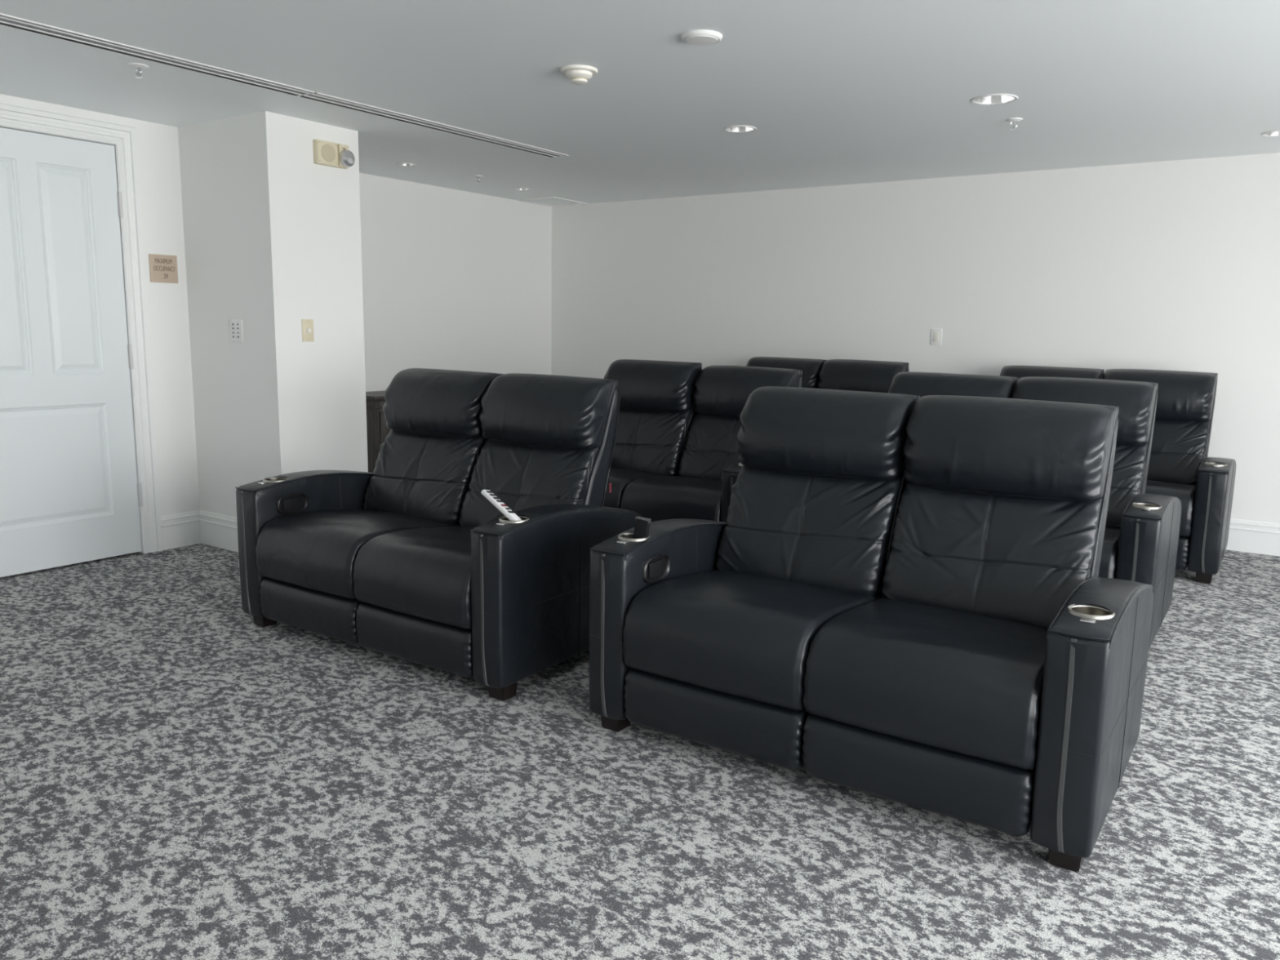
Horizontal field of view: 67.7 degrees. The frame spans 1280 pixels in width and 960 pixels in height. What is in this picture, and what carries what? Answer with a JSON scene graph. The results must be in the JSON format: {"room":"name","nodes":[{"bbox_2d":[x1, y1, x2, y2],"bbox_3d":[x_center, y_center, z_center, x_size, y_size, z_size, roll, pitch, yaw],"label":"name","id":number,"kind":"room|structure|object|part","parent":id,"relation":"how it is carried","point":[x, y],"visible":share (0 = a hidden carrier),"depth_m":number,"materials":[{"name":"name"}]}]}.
{"room":"home theater room","nodes":[
{"label":"home theater room","id":0,"kind":"room"},
{"bbox_2d":[0,93,199,515],"bbox_3d":[-4.546,-0.393,2.784,0.170,2.355,6.716,7,11,34],"label":"wall","id":1,"kind":"structure","parent":0,"point":[157,144],"depth_m":5.35,"materials":[{"name":"white paint"}]},
{"bbox_2d":[0,127,142,577],"bbox_3d":[-3.013,-0.626,4.838,0.105,2.186,0.887,7,11,34],"label":"door","id":2,"kind":"structure","parent":1,"relation":"in","point":[70,492],"depth_m":4.92,"materials":[{"name":"white paint"}]},
{"bbox_2d":[0,102,162,553],"bbox_3d":[-3.035,-0.674,4.837,0.068,2.309,1.090,7,11,34],"label":"trim","id":3,"kind":"structure","parent":1,"relation":"attached to","point":[123,139],"depth_m":5.16,"materials":[{"name":"white paint"}]},
{"bbox_2d":[148,253,177,283],"bbox_3d":[-2.647,-1.174,5.306,0.007,0.152,0.158,7,11,34],"label":"sign","id":4,"kind":"object","parent":1,"relation":"attached to","point":[162,268],"visible":1,"depth_m":5.30,"materials":[{"name":"beige plastic"}]},
{"bbox_2d":[160,510,238,552],"bbox_3d":[-2.118,0.231,5.965,1.210,0.196,1.562,7,11,34],"label":"baseboard","id":5,"kind":"structure","parent":1,"relation":"attached to","point":[197,526],"depth_m":5.52,"materials":[{"name":"white paint"}]},
{"bbox_2d":[177,111,368,517],"bbox_3d":[-2.296,-0.813,5.637,1.307,2.355,0.584,7,11,34],"label":"wall column","id":6,"kind":"structure","parent":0,"point":[272,234],"depth_m":5.22,"materials":[{"name":"white paint"}]},
{"bbox_2d":[229,319,243,342],"bbox_3d":[-2.204,-0.815,5.210,0.114,0.120,0.010,7,11,34],"label":"plate","id":7,"kind":"object","parent":6,"relation":"attached to","point":[235,325],"visible":1,"depth_m":5.21,"materials":[{"name":"white plastic"}]},
{"bbox_2d":[301,319,314,342],"bbox_3d":[-1.798,-0.811,5.182,0.020,0.120,0.072,7,11,34],"label":"dimmer switch","id":8,"kind":"object","parent":6,"relation":"attached to","point":[307,324],"visible":1,"depth_m":5.18,"materials":[{"name":"beige plastic"}]},
{"bbox_3d":[-1.796,-0.811,5.181,0.016,0.029,0.029,7,11,34],"label":"knob","id":9,"kind":"part","parent":8,"relation":"part of","materials":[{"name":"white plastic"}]},
{"bbox_2d":[313,139,355,168],"bbox_3d":[-1.647,-1.764,5.171,0.088,0.124,0.225,7,11,34],"label":"fire alarm strobe","id":10,"kind":"object","parent":6,"relation":"attached to","point":[328,153],"visible":1,"depth_m":5.16,"materials":[{"name":"beige plastic"}]},
{"bbox_3d":[-1.681,-1.760,5.141,0.006,0.116,0.130,7,11,34],"label":"speaker panel","id":11,"kind":"part","parent":10,"relation":"part of","materials":[{"name":"beige plastic"}]},
{"bbox_2d":[320,143,335,161],"bbox_3d":[-1.677,-1.760,5.139,0.004,0.092,0.092,7,11,34],"label":"grille","id":12,"kind":"object","parent":10,"relation":"attached to","point":[327,150],"depth_m":5.14,"materials":[{"name":"beige plastic"}]},
{"bbox_2d":[359,173,551,391],"bbox_3d":[-1.740,-1.099,7.481,0.120,2.355,3.125,7,11,34],"label":"wall","id":13,"kind":"structure","parent":0,"point":[453,279],"depth_m":7.63,"materials":[{"name":"white paint"}]},
{"bbox_2d":[0,543,1279,959],"bbox_3d":[-0.284,0.992,2.318,8.680,0.100,10.665,7,11,34],"label":"floor","id":14,"kind":"structure","parent":0,"point":[183,776],"depth_m":2.55,"materials":[{"name":"grey carpet"}]},
{"bbox_2d":[365,391,391,472],"bbox_3d":[-1.625,-0.282,7.306,0.425,0.800,1.334,7,11,34],"label":"base cabinet","id":15,"kind":"object","parent":14,"relation":"on","point":[377,430],"visible":0.02,"depth_m":6.70,"materials":[{"name":"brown wood"}]},
{"bbox_2d":[365,391,385,410],"bbox_3d":[-1.626,-0.628,7.255,0.410,0.100,1.334,7,11,34],"label":"countertop","id":16,"kind":"structure","parent":15,"relation":"on","point":[375,400],"depth_m":6.66,"materials":[{"name":"brown wood"}]},
{"bbox_3d":[-1.715,-0.209,6.873,0.018,0.590,0.383,7,11,34],"label":"door","id":17,"kind":"part","parent":15,"relation":"part of","materials":[{"name":"brown wood"}]},
{"bbox_2d":[235,368,640,701],"bbox_3d":[-0.849,0.113,3.973,1.508,1.096,0.917,7,11,34],"label":"loveseat","id":18,"kind":"object","parent":14,"relation":"on","point":[407,558],"visible":0.99,"depth_m":3.82,"materials":[{"name":"black leather"}]},
{"bbox_3d":[-1.493,0.102,4.107,0.008,0.088,0.156,7,11,34],"label":"recliner handle","id":19,"kind":"part","parent":18,"relation":"part of","materials":[{"name":"black plastic"}]},
{"bbox_3d":[-1.414,0.240,4.386,0.140,0.584,0.885,7,11,34],"label":"arm","id":20,"kind":"part","parent":18,"relation":"part of","materials":[{"name":"black leather"}]},
{"bbox_2d":[255,508,458,599],"bbox_3d":[-1.161,0.276,4.090,0.612,0.265,0.714,7,11,34],"label":"seat cushion","id":21,"kind":"object","parent":18,"relation":"on","point":[308,553],"depth_m":3.87,"materials":[{"name":"black leather"}]},
{"bbox_2d":[352,524,475,629],"bbox_3d":[-0.656,0.338,3.750,0.612,0.265,0.714,7,11,34],"label":"seat cushion","id":22,"kind":"object","parent":18,"relation":"on","point":[419,576],"depth_m":3.49,"materials":[{"name":"black leather"}]},
{"bbox_2d":[363,429,486,524],"bbox_3d":[-0.976,-0.022,4.314,0.604,0.404,0.250,7,11,34],"label":"cushion","id":23,"kind":"object","parent":18,"relation":"on","point":[423,474],"depth_m":4.24,"materials":[{"name":"black leather"}]},
{"bbox_2d":[382,368,503,438],"bbox_3d":[-0.909,-0.350,4.353,0.601,0.301,0.241,7,11,34],"label":"pillow","id":24,"kind":"object","parent":18,"relation":"on","point":[420,402],"depth_m":4.25,"materials":[{"name":"black leather"}]},
{"bbox_2d":[480,489,521,520],"bbox_3d":[-0.481,0.102,3.372,0.186,0.128,0.046,7,11,32],"label":"remote control","id":25,"kind":"object","parent":18,"relation":"on","point":[489,495],"visible":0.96,"depth_m":3.36,"materials":[{"name":"grey plastic"}]},
{"bbox_2d":[458,439,599,527],"bbox_3d":[-0.469,0.041,3.972,0.602,0.404,0.251,7,11,34],"label":"cushion","id":26,"kind":"object","parent":18,"relation":"on","point":[523,473],"depth_m":3.93,"materials":[{"name":"black leather"}]},
{"bbox_2d":[479,373,617,449],"bbox_3d":[-0.404,-0.287,4.012,0.600,0.304,0.244,7,11,34],"label":"pillow","id":27,"kind":"object","parent":18,"relation":"on","point":[517,411],"depth_m":3.90,"materials":[{"name":"black leather"}]},
{"bbox_3d":[-0.287,0.379,3.628,0.140,0.584,0.885,7,11,34],"label":"arm","id":28,"kind":"part","parent":18,"relation":"part of","materials":[{"name":"black leather"}]},
{"bbox_3d":[-0.422,0.091,4.052,0.601,0.987,0.295,7,11,34],"label":"backrest","id":29,"kind":"part","parent":18,"relation":"part of","materials":[{"name":"black leather"}]},
{"bbox_2d":[601,359,802,522],"bbox_3d":[0.149,-0.109,5.436,1.508,1.104,0.945,7,11,34],"label":"loveseat","id":30,"kind":"object","parent":14,"relation":"on","point":[676,453],"visible":0.52,"depth_m":5.49,"materials":[{"name":"black leather"}]},
{"bbox_2d":[601,467,667,508],"bbox_3d":[-0.171,0.059,5.542,0.612,0.265,0.714,7,11,34],"label":"seat cushion","id":31,"kind":"object","parent":30,"relation":"on","point":[620,478],"depth_m":5.19,"materials":[{"name":"black leather"}]},
{"bbox_2d":[610,409,691,475],"bbox_3d":[0.003,-0.235,5.751,0.604,0.404,0.250,7,15,34],"label":"cushion","id":32,"kind":"object","parent":30,"relation":"on","point":[647,441],"depth_m":5.64,"materials":[{"name":"black leather"}]},
{"bbox_2d":[604,359,702,412],"bbox_3d":[0.057,-0.567,5.770,0.601,0.301,0.241,7,15,34],"label":"pillow","id":33,"kind":"object","parent":30,"relation":"on","point":[643,385],"depth_m":5.65,"materials":[{"name":"black leather"}]},
{"bbox_2d":[620,475,722,522],"bbox_3d":[0.333,0.121,5.202,0.612,0.265,0.714,7,11,34],"label":"seat cushion","id":34,"kind":"object","parent":30,"relation":"on","point":[655,498],"depth_m":4.95,"materials":[{"name":"black leather"}]},
{"bbox_3d":[0.049,-0.193,5.824,0.601,0.998,0.252,7,11,34],"label":"backrest","id":35,"kind":"part","parent":30,"relation":"part of","materials":[{"name":"black leather"}]},
{"bbox_2d":[678,412,741,480],"bbox_3d":[0.527,-0.177,5.434,0.602,0.404,0.251,7,8,34],"label":"cushion","id":36,"kind":"object","parent":30,"relation":"on","point":[708,443],"depth_m":5.46,"materials":[{"name":"black leather"}]},
{"bbox_3d":[0.703,0.163,5.080,0.140,0.584,0.885,7,11,34],"label":"arm","id":37,"kind":"part","parent":30,"relation":"part of","materials":[{"name":"black leather"}]},
{"bbox_2d":[693,364,802,418],"bbox_3d":[0.599,-0.502,5.485,0.600,0.304,0.244,7,8,34],"label":"pillow","id":38,"kind":"object","parent":30,"relation":"on","point":[719,391],"depth_m":5.43,"materials":[{"name":"black leather"}]},
{"bbox_3d":[0.572,-0.123,5.512,0.601,0.987,0.295,7,8,34],"label":"backrest","id":39,"kind":"part","parent":30,"relation":"part of","materials":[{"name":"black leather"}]},
{"bbox_2d":[746,356,908,393],"bbox_3d":[1.124,-0.298,6.743,1.508,1.096,0.917,7,11,34],"label":"loveseat","id":40,"kind":"object","parent":14,"relation":"on","point":[851,375],"visible":0.14,"depth_m":6.77,"materials":[{"name":"black leather"}]},
{"bbox_2d":[746,356,826,388],"bbox_3d":[1.063,-0.761,7.123,0.601,0.301,0.241,7,11,34],"label":"pillow","id":41,"kind":"object","parent":40,"relation":"on","point":[811,368],"depth_m":6.99,"materials":[{"name":"black leather"}]},
{"bbox_2d":[817,359,908,393],"bbox_3d":[1.568,-0.699,6.782,0.600,0.304,0.244,7,11,34],"label":"pillow","id":42,"kind":"object","parent":40,"relation":"on","point":[851,375],"depth_m":6.70,"materials":[{"name":"black leather"}]},
{"bbox_2d":[589,386,1153,872],"bbox_3d":[0.700,0.299,2.966,1.508,1.096,0.917,7,11,34],"label":"loveseat","id":43,"kind":"object","parent":14,"relation":"on","point":[902,598],"visible":1,"depth_m":2.83,"materials":[{"name":"black leather"}]},
{"bbox_2d":[632,515,651,538],"bbox_3d":[0.002,0.191,3.097,0.063,0.145,0.026,4,10,21],"label":"remote control","id":44,"kind":"object","parent":43,"relation":"on","point":[642,526],"visible":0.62,"depth_m":3.08,"materials":[{"name":"black plastic"}]},
{"bbox_3d":[-0.002,0.193,3.089,0.042,0.132,0.003,11,10,19],"label":"plate","id":45,"kind":"part","parent":44,"relation":"part of","materials":[{"name":"black plastic"}]},
{"bbox_3d":[0.055,0.287,3.100,0.008,0.088,0.156,7,11,34],"label":"recliner handle","id":46,"kind":"part","parent":43,"relation":"part of","materials":[{"name":"black plastic"}]},
{"bbox_3d":[0.135,0.426,3.378,0.140,0.584,0.885,7,11,34],"label":"arm","id":47,"kind":"part","parent":43,"relation":"part of","materials":[{"name":"black leather"}]},
{"bbox_2d":[622,568,881,710],"bbox_3d":[0.388,0.461,3.082,0.612,0.265,0.714,7,11,34],"label":"seat cushion","id":48,"kind":"object","parent":43,"relation":"on","point":[742,638],"depth_m":2.85,"materials":[{"name":"black leather"}]},
{"bbox_2d":[715,464,902,596],"bbox_3d":[0.573,0.164,3.307,0.604,0.404,0.250,7,11,34],"label":"cushion","id":49,"kind":"object","parent":43,"relation":"on","point":[831,528],"depth_m":3.24,"materials":[{"name":"black leather"}]},
{"bbox_2d":[737,386,919,480],"bbox_3d":[0.639,-0.164,3.345,0.601,0.301,0.241,7,11,34],"label":"pillow","id":50,"kind":"object","parent":43,"relation":"on","point":[785,433],"depth_m":3.25,"materials":[{"name":"black leather"}]},
{"bbox_3d":[0.621,0.214,3.384,0.601,0.987,0.295,7,11,34],"label":"backrest","id":51,"kind":"part","parent":43,"relation":"part of","materials":[{"name":"black leather"}]},
{"bbox_2d":[802,597,1048,769],"bbox_3d":[0.893,0.523,2.742,0.612,0.265,0.714,7,11,34],"label":"seat cushion","id":52,"kind":"object","parent":43,"relation":"on","point":[962,682],"depth_m":2.50,"materials":[{"name":"black leather"}]},
{"bbox_2d":[881,480,1102,628],"bbox_3d":[1.080,0.226,2.965,0.602,0.404,0.251,7,11,34],"label":"cushion","id":53,"kind":"object","parent":43,"relation":"on","point":[1011,553],"depth_m":2.91,"materials":[{"name":"black leather"}]},
{"bbox_2d":[903,395,1118,501],"bbox_3d":[1.144,-0.102,3.004,0.600,0.304,0.244,7,11,34],"label":"pillow","id":54,"kind":"object","parent":43,"relation":"on","point":[957,448],"depth_m":2.92,"materials":[{"name":"black leather"}]},
{"bbox_3d":[1.262,0.565,2.621,0.140,0.584,0.885,7,11,34],"label":"arm","id":55,"kind":"part","parent":43,"relation":"part of","materials":[{"name":"black leather"}]},
{"bbox_3d":[1.126,0.276,3.045,0.601,0.987,0.295,7,11,34],"label":"backrest","id":56,"kind":"part","parent":43,"relation":"part of","materials":[{"name":"black leather"}]},
{"bbox_2d":[888,372,1182,649],"bbox_3d":[1.617,0.079,4.433,1.508,1.096,0.917,7,11,34],"label":"loveseat","id":57,"kind":"object","parent":14,"relation":"on","point":[1142,530],"visible":0.27,"depth_m":4.27,"materials":[{"name":"black leather"}]},
{"bbox_2d":[888,372,1018,398],"bbox_3d":[1.556,-0.384,4.813,0.601,0.301,0.241,7,11,34],"label":"pillow","id":58,"kind":"object","parent":57,"relation":"on","point":[917,384],"depth_m":4.74,"materials":[{"name":"black leather"}]},
{"bbox_2d":[1012,377,1158,445],"bbox_3d":[2.061,-0.322,4.471,0.600,0.304,0.244,7,11,34],"label":"pillow","id":59,"kind":"object","parent":57,"relation":"on","point":[1135,401],"depth_m":4.34,"materials":[{"name":"black leather"}]},
{"bbox_2d":[1097,526,1119,578],"bbox_3d":[1.809,0.303,4.210,0.612,0.265,0.714,7,11,34],"label":"seat cushion","id":60,"kind":"object","parent":57,"relation":"on","point":[1109,566],"depth_m":3.78,"materials":[{"name":"black leather"}]},
{"bbox_2d":[1105,443,1147,528],"bbox_3d":[1.996,0.006,4.432,0.602,0.404,0.251,7,11,34],"label":"cushion","id":61,"kind":"object","parent":57,"relation":"on","point":[1130,471],"depth_m":4.27,"materials":[{"name":"black leather"}]},
{"bbox_3d":[2.178,0.345,4.088,0.140,0.584,0.885,7,11,34],"label":"arm","id":62,"kind":"part","parent":57,"relation":"part of","materials":[{"name":"black leather"}]},
{"bbox_3d":[2.043,0.056,4.512,0.601,0.987,0.295,7,11,34],"label":"backrest","id":63,"kind":"part","parent":57,"relation":"part of","materials":[{"name":"black leather"}]},
{"bbox_2d":[1000,364,1235,583],"bbox_3d":[2.662,-0.109,5.710,1.508,1.096,0.917,7,11,34],"label":"loveseat","id":64,"kind":"object","parent":14,"relation":"on","point":[1180,466],"visible":0.33,"depth_m":5.54,"materials":[{"name":"black leather"}]},
{"bbox_2d":[1000,364,1104,379],"bbox_3d":[2.601,-0.572,6.089,0.601,0.301,0.241,7,11,34],"label":"pillow","id":65,"kind":"object","parent":64,"relation":"on","point":[1015,371],"depth_m":6.04,"materials":[{"name":"black leather"}]},
{"bbox_2d":[1102,368,1217,421],"bbox_3d":[3.106,-0.509,5.748,0.600,0.304,0.244,7,11,34],"label":"pillow","id":66,"kind":"object","parent":64,"relation":"on","point":[1182,396],"depth_m":5.61,"materials":[{"name":"black leather"}]},
{"bbox_2d":[1145,480,1195,536],"bbox_3d":[2.854,0.116,5.486,0.612,0.265,0.714,7,11,34],"label":"seat cushion","id":67,"kind":"object","parent":64,"relation":"on","point":[1185,490],"depth_m":5.10,"materials":[{"name":"black leather"}]},
{"bbox_2d":[1146,419,1210,484],"bbox_3d":[3.042,-0.181,5.709,0.602,0.404,0.251,7,11,34],"label":"cushion","id":68,"kind":"object","parent":64,"relation":"on","point":[1179,447],"depth_m":5.58,"materials":[{"name":"black leather"}]},
{"bbox_3d":[3.224,0.158,5.364,0.140,0.584,0.885,7,11,34],"label":"arm","id":69,"kind":"part","parent":64,"relation":"part of","materials":[{"name":"black leather"}]},
{"bbox_3d":[3.088,-0.131,5.788,0.601,0.987,0.295,7,11,34],"label":"backrest","id":70,"kind":"part","parent":64,"relation":"part of","materials":[{"name":"black leather"}]},
{"bbox_2d":[0,0,1279,206],"bbox_3d":[-0.245,-1.481,1.923,8.680,0.200,10.665,7,11,34],"label":"ceiling","id":71,"kind":"structure","parent":0,"point":[833,92],"depth_m":4.12,"materials":[{"name":"white paint"}]},
{"bbox_2d":[127,62,148,78],"bbox_3d":[-2.111,-1.720,4.021,0.080,0.048,0.080,7,11,34],"label":"sprinkler head","id":72,"kind":"object","parent":71,"relation":"attached to","point":[139,67],"visible":1,"depth_m":4.01},
{"bbox_2d":[0,13,315,96],"bbox_3d":[-2.352,-1.639,3.332,0.145,0.010,2.789,7,11,34],"label":"ceiling vent","id":73,"kind":"object","parent":71,"relation":"in","point":[6,20],"visible":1,"depth_m":3.84,"materials":[{"name":"white metal"}]},
{"bbox_2d":[395,162,416,166],"bbox_3d":[-1.566,-2.163,6.394,0.130,0.105,0.130,7,11,34],"label":"recessed light","id":74,"kind":"object","parent":71,"relation":"in","point":[404,164],"visible":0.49,"depth_m":6.44,"materials":[{"name":"white plastic"}]},
{"bbox_2d":[296,92,568,157],"bbox_3d":[-1.034,-1.923,5.239,0.145,0.010,1.880,7,11,34],"label":"ceiling vent","id":75,"kind":"object","parent":71,"relation":"in","point":[318,97],"visible":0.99,"depth_m":5.07,"materials":[{"name":"white metal"}]},
{"bbox_2d":[471,174,483,182],"bbox_3d":[-1.165,-2.159,6.859,0.080,0.048,0.080,7,11,34],"label":"sprinkler head","id":76,"kind":"object","parent":71,"relation":"attached to","point":[476,176],"visible":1,"depth_m":6.85},
{"bbox_2d":[514,187,530,190],"bbox_3d":[-0.919,-2.323,7.455,0.130,0.105,0.130,7,11,34],"label":"recessed light","id":77,"kind":"object","parent":71,"relation":"in","point":[516,188],"visible":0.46,"depth_m":7.49,"materials":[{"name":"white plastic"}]},
{"bbox_2d":[519,196,587,206],"bbox_3d":[-0.742,-2.386,8.189,0.380,0.007,0.460,7,11,34],"label":"access panel","id":78,"kind":"object","parent":71,"relation":"attached to","point":[550,201],"visible":1,"depth_m":8.18,"materials":[{"name":"white paint"}]},
{"bbox_2d":[560,64,597,84],"bbox_3d":[-0.254,-1.681,3.980,0.156,0.055,0.156,7,11,34],"label":"smoke detector","id":79,"kind":"object","parent":71,"relation":"attached to","point":[578,74],"visible":1,"depth_m":3.94,"materials":[{"name":"white plastic"}]},
{"bbox_2d":[680,30,722,45],"bbox_3d":[0.226,-1.613,3.492,0.152,0.020,0.152,7,11,34],"label":"smoke detector","id":80,"kind":"object","parent":71,"relation":"attached to","point":[696,37],"visible":1,"depth_m":3.46,"materials":[{"name":"white plastic"}]},
{"bbox_2d":[723,124,756,133],"bbox_3d":[0.534,-1.922,5.090,0.177,0.105,0.177,7,11,34],"label":"recessed light","id":81,"kind":"object","parent":71,"relation":"in","point":[736,129],"visible":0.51,"depth_m":5.15,"materials":[{"name":"white plastic"}]},
{"bbox_2d":[970,93,1018,105],"bbox_3d":[1.621,-1.787,4.357,0.205,0.105,0.205,7,11,34],"label":"recessed light","id":82,"kind":"object","parent":71,"relation":"in","point":[993,99],"visible":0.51,"depth_m":4.43,"materials":[{"name":"white plastic"}]},
{"bbox_2d":[1005,117,1022,129],"bbox_3d":[1.869,-1.778,4.775,0.080,0.048,0.080,7,11,34],"label":"sprinkler head","id":83,"kind":"object","parent":71,"relation":"attached to","point":[1013,120],"visible":1,"depth_m":4.76},
{"bbox_2d":[1260,129,1279,137],"bbox_3d":[3.342,-1.859,4.973,0.177,0.105,0.177,7,11,34],"label":"recessed light","id":84,"kind":"object","parent":71,"relation":"in","point":[1277,132],"visible":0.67,"depth_m":5.05,"materials":[{"name":"white plastic"}]},
{"bbox_2d":[551,152,1279,523],"bbox_3d":[2.709,-0.861,6.431,8.680,2.355,0.120,7,11,34],"label":"wall","id":85,"kind":"structure","parent":0,"point":[1168,265],"depth_m":6.58,"materials":[{"name":"white paint"}]},
{"bbox_2d":[930,328,942,345],"bbox_3d":[2.095,-1.013,6.753,0.076,0.116,0.009,7,11,34],"label":"wall switch","id":86,"kind":"object","parent":85,"relation":"attached to","point":[936,333],"visible":1,"depth_m":6.75,"materials":[{"name":"white plastic"}]},
{"bbox_2d":[1226,518,1279,556],"bbox_3d":[2.652,0.214,6.543,8.440,0.196,0.022,7,11,34],"label":"baseboard","id":87,"kind":"structure","parent":85,"relation":"attached to","point":[1244,535],"depth_m":5.81,"materials":[{"name":"white paint"}]}
]}

